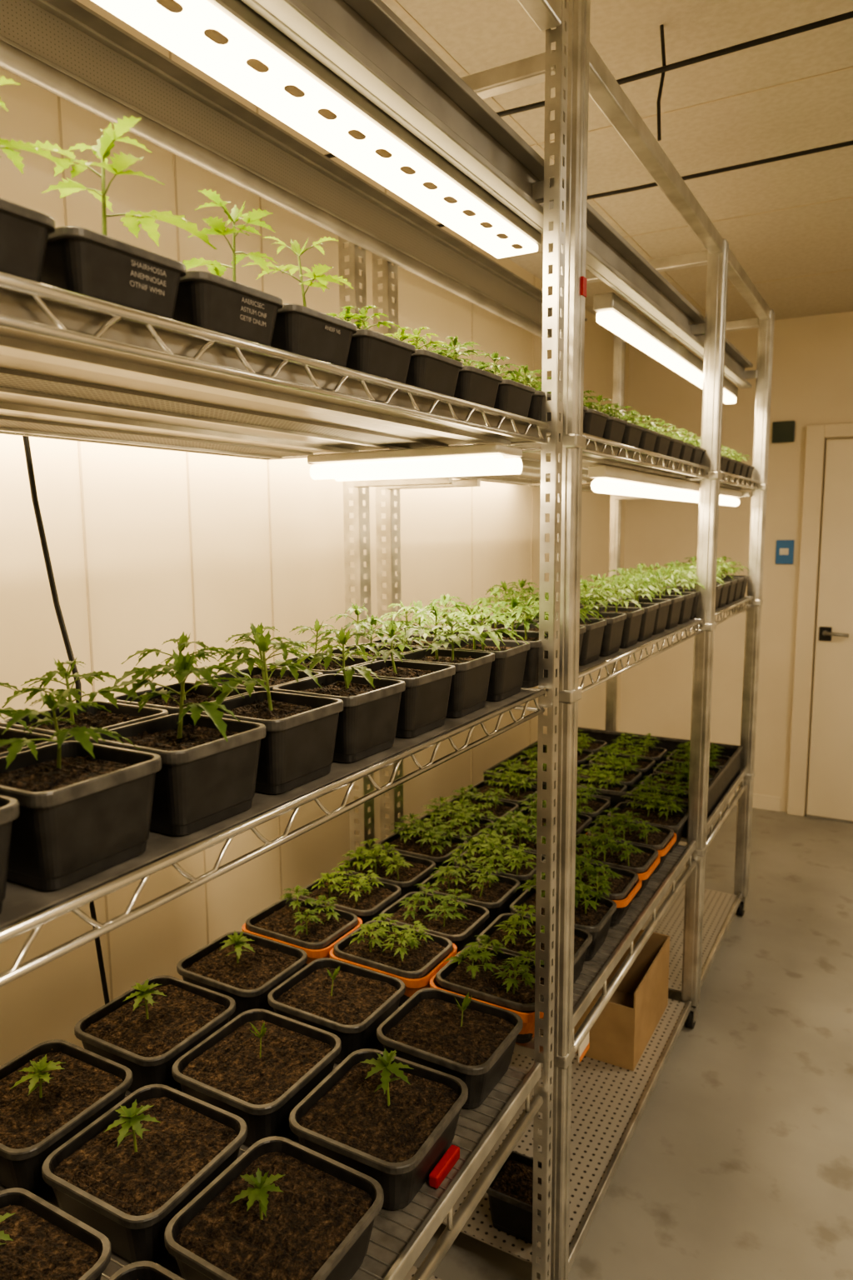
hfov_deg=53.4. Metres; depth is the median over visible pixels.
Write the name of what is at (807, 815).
threshold
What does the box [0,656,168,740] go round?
young plant
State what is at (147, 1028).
seedling
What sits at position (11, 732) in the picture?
young plant
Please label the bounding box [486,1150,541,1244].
pot
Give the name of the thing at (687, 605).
young plant
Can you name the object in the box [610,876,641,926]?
pot
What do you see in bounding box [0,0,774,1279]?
metal shelving unit
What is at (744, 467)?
seedling
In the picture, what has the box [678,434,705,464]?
seedling
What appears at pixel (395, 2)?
trim
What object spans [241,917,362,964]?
tray
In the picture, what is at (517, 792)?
seedling
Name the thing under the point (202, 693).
young plant
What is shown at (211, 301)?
seedling
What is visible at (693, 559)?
young plant
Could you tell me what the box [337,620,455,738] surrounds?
young plant
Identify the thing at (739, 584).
young plant
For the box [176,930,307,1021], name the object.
seedling
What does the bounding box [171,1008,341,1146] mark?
seedling
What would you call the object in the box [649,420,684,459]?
seedling
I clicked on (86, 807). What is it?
young plant
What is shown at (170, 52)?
trim
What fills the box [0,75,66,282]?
seedling
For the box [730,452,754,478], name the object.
seedling
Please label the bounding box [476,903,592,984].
seedling
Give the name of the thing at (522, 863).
seedling
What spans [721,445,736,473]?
seedling
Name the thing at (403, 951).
seedling
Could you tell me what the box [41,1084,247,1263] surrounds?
seedling
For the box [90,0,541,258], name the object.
light
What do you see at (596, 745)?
seedling
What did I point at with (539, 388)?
seedling
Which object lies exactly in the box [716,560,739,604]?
young plant
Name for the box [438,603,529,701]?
young plant
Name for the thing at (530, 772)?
seedling
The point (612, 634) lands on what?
young plant
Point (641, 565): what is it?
young plant
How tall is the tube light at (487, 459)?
0.042 m
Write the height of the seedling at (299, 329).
0.144 m
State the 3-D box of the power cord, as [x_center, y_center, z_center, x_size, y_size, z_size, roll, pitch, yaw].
[-0.611,0.229,1.496,0.093,2.340,0.278,-1,8,-2]
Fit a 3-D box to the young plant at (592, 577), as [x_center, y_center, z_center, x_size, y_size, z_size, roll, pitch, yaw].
[0.453,-0.105,2.286,0.144,0.152,0.157,2,8,20]
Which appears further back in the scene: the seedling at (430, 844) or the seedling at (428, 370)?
the seedling at (430, 844)
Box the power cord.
[22,435,109,1004]
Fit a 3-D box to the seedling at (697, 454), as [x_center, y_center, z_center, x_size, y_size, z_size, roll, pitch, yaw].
[0.722,-0.548,2.437,0.129,0.101,0.121,4,9,30]
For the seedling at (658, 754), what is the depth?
3.38 m
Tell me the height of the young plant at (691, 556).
0.159 m
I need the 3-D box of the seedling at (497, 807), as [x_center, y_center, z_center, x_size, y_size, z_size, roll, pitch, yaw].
[0.170,0.546,2.727,0.222,0.157,0.181,4,9,30]
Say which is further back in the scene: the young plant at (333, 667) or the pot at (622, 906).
the pot at (622, 906)
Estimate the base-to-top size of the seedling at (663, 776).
0.154 m
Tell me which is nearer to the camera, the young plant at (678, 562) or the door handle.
the young plant at (678, 562)
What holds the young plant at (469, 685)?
on the metal shelving unit
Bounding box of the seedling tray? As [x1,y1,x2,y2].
[483,727,742,837]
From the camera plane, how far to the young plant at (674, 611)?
2.30 m
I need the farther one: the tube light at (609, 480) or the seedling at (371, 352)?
the tube light at (609, 480)
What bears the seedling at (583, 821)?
on the metal shelving unit
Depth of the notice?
4.61 m
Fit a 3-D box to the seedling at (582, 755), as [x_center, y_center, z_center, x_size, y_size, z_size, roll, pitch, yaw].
[0.541,0.460,3.372,0.227,0.154,0.200,4,9,30]
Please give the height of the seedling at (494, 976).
0.148 m
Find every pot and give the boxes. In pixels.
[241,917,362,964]
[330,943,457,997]
[430,950,544,1043]
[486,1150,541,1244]
[585,832,676,873]
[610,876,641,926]
[634,853,660,898]
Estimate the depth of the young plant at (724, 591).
2.88 m
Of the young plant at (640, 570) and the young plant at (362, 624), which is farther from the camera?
the young plant at (640, 570)
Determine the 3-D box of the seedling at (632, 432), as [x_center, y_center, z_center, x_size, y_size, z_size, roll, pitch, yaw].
[0.404,-0.476,1.893,0.137,0.106,0.123,4,9,30]
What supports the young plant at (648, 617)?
on the metal shelving unit
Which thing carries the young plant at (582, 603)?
on the metal shelving unit
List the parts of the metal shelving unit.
post, shelf, shelf, shelf, post, slotted post, post, shelf, post, rail, post, post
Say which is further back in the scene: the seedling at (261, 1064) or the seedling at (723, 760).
the seedling at (723, 760)
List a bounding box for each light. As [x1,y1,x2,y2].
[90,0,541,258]
[307,444,522,481]
[588,465,742,506]
[593,292,738,404]
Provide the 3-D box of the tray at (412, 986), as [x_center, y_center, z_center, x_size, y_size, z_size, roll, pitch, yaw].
[-0.070,0.706,1.825,0.238,0.084,0.180,4,9,30]
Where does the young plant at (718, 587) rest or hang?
on the metal shelving unit
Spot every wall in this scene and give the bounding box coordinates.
[0,0,629,1066]
[620,310,852,814]
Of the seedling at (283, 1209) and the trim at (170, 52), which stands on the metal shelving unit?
the seedling at (283, 1209)
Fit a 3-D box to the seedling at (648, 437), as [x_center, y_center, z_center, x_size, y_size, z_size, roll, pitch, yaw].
[0.476,-0.488,2.003,0.120,0.101,0.134,4,9,30]
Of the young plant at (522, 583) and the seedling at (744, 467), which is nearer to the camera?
the young plant at (522, 583)
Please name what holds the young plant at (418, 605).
on the metal shelving unit
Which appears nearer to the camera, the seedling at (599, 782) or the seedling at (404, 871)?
the seedling at (404, 871)
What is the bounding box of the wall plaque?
[772,420,795,443]
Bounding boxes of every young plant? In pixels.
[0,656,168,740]
[0,682,56,757]
[0,690,161,890]
[0,795,19,914]
[89,649,266,836]
[113,631,259,714]
[190,630,343,794]
[195,622,323,691]
[266,618,376,674]
[272,627,405,763]
[307,602,422,660]
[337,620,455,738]
[369,600,459,649]
[390,603,494,718]
[402,593,493,639]
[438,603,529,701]
[445,585,530,631]
[475,580,539,623]
[477,595,549,687]
[500,578,549,615]
[506,599,596,659]
[530,579,592,609]
[534,594,606,665]
[545,575,604,605]
[580,573,623,601]
[580,578,626,656]
[582,580,644,648]
[590,567,634,598]
[600,573,659,641]
[604,568,643,594]
[612,573,671,634]
[613,566,659,591]
[628,562,669,588]
[630,571,684,629]
[640,562,680,585]
[645,566,695,624]
[654,561,689,583]
[655,560,694,580]
[656,567,705,619]
[666,564,723,589]
[675,555,696,576]
[677,565,724,609]
[678,556,697,577]
[685,561,730,608]
[716,557,744,601]
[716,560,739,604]
[717,556,749,599]
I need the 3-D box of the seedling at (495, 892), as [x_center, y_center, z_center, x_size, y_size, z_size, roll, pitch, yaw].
[0.109,0.626,2.132,0.222,0.157,0.181,4,9,29]
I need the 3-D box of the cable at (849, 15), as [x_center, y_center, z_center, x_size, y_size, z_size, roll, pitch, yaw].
[1.159,-1.206,1.492,3.380,0.027,0.012,4,9,30]
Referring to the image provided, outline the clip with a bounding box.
[429,1145,459,1188]
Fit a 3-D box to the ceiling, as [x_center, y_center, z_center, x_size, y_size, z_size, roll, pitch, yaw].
[0.935,-1.290,1.086,3.600,0.100,7.100,4,9,30]
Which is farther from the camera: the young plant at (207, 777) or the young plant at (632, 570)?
the young plant at (632, 570)
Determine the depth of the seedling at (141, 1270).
1.03 m
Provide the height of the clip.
0.020 m
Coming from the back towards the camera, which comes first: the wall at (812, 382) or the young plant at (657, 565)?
the wall at (812, 382)
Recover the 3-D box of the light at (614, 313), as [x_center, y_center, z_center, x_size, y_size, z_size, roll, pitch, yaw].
[0.782,-0.841,2.579,0.047,0.060,1.550,4,9,30]
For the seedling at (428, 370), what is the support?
on the metal shelving unit
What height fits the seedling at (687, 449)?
0.106 m
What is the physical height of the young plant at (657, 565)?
0.152 m
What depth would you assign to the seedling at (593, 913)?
1.99 m
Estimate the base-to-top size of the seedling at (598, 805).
0.157 m
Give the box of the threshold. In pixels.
[806,814,852,824]
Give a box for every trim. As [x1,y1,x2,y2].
[57,50,534,1000]
[391,0,852,313]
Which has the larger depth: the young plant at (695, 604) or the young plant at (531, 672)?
the young plant at (695, 604)
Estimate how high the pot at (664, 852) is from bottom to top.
0.084 m
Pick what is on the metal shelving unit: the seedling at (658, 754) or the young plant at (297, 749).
the young plant at (297, 749)
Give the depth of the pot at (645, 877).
2.25 m
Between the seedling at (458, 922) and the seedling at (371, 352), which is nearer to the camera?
the seedling at (371, 352)
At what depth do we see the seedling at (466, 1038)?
1.51 m
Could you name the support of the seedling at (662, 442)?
on the metal shelving unit
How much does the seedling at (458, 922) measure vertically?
0.144 m
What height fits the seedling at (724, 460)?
0.101 m
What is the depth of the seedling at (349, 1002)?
1.63 m
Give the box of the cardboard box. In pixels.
[574,929,669,1070]
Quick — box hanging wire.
[656,24,666,140]
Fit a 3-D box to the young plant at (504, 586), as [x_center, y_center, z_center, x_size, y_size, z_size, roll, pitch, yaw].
[0.171,-0.048,1.834,0.183,0.161,0.150,4,9,28]
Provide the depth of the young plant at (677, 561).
3.09 m
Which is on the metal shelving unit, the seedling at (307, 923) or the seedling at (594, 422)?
the seedling at (594, 422)
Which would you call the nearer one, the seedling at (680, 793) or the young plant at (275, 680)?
the young plant at (275, 680)
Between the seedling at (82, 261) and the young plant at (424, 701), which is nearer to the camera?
the seedling at (82, 261)
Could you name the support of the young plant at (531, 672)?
on the metal shelving unit
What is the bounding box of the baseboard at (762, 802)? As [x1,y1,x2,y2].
[726,792,780,811]
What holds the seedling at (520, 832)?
on the metal shelving unit
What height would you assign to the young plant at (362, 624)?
0.159 m
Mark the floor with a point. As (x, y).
(737, 1163)
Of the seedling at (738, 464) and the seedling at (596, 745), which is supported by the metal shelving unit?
the seedling at (738, 464)
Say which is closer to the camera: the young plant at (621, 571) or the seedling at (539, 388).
the seedling at (539, 388)
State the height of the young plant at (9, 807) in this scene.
0.153 m
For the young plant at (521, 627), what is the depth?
1.64 m
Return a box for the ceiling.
[381,0,852,329]
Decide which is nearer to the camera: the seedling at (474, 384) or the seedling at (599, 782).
the seedling at (474, 384)
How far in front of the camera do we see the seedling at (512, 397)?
1.31 m
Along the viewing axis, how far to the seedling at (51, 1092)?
1.34 m
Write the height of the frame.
2.120 m
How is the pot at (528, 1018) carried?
on the metal shelving unit
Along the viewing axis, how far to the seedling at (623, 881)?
2.14 m
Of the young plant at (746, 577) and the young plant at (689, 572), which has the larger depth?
the young plant at (746, 577)
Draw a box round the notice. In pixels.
[775,540,794,564]
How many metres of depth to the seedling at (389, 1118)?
1.30 m
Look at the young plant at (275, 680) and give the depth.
1.12 m
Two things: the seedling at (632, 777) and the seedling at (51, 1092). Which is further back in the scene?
the seedling at (632, 777)
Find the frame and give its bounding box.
[786,422,852,816]
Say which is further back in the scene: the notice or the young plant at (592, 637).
the notice
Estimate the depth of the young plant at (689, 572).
2.66 m
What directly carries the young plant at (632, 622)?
on the metal shelving unit
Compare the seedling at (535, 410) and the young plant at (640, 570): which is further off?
the young plant at (640, 570)
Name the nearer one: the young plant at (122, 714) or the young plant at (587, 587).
the young plant at (122, 714)
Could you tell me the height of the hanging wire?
0.231 m
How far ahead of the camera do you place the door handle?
4.52 m
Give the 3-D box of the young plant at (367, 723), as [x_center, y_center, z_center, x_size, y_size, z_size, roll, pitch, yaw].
[-0.107,0.061,1.060,0.150,0.154,0.138,4,9,31]
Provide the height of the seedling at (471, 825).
0.159 m
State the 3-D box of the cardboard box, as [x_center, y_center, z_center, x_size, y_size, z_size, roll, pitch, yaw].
[0.564,1.053,2.562,0.240,0.230,0.380,4,9,30]
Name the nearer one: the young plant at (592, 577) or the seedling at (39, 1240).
the seedling at (39, 1240)
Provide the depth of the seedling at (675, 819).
2.64 m
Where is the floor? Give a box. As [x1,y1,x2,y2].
[413,804,852,1279]
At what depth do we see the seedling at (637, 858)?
2.30 m
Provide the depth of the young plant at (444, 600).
1.57 m
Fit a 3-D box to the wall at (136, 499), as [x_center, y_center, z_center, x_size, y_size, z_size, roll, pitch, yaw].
[-0.575,-0.016,2.131,0.100,2.680,6.900,4,9,30]
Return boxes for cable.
[325,10,852,158]
[435,140,852,227]
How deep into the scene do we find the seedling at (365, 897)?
2.08 m
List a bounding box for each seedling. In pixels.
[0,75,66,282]
[0,1039,132,1194]
[0,1187,111,1279]
[30,115,216,319]
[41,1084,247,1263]
[74,975,235,1091]
[107,1260,184,1279]
[164,1135,384,1279]
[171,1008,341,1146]
[172,189,282,346]
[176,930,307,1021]
[241,235,356,366]
[245,885,358,968]
[267,957,405,1064]
[289,1048,468,1209]
[298,865,401,924]
[326,305,415,383]
[333,913,453,1006]
[338,838,435,899]
[376,987,523,1109]
[378,812,472,873]
[380,882,489,953]
[384,326,463,396]
[410,796,497,851]
[415,335,502,407]
[419,851,520,930]
[435,934,544,1043]
[440,784,519,830]
[450,828,545,899]
[463,351,535,416]
[466,767,537,811]
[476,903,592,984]
[478,809,545,855]
[490,758,546,788]
[492,365,551,430]
[510,792,597,840]
[510,872,616,959]
[511,746,546,771]
[527,376,588,432]
[530,735,594,768]
[533,783,610,831]
[541,848,638,925]
[575,825,658,897]
[576,764,627,800]
[577,730,607,759]
[577,752,642,792]
[583,390,609,437]
[583,394,627,443]
[587,807,674,873]
[589,744,655,786]
[593,402,644,447]
[604,732,667,773]
[607,788,688,852]
[616,409,659,451]
[625,774,689,812]
[630,415,672,455]
[640,760,712,793]
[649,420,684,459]
[652,425,694,461]
[653,749,721,781]
[666,740,730,769]
[671,430,704,464]
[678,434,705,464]
[720,449,729,471]
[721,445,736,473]
[721,447,743,474]
[722,450,749,477]
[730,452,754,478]
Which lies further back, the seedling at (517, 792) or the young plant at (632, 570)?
the seedling at (517, 792)
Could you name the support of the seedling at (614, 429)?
on the metal shelving unit
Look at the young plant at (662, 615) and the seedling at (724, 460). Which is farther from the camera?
the seedling at (724, 460)
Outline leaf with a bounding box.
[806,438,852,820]
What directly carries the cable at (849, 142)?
attached to the ceiling
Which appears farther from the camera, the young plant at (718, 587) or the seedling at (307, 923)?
the young plant at (718, 587)
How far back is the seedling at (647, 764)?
3.23 m
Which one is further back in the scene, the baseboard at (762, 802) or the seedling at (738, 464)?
the baseboard at (762, 802)
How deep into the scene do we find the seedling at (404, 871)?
2.23 m
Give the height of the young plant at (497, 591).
0.159 m
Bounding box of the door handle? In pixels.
[819,626,849,640]
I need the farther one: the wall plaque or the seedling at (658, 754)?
the wall plaque

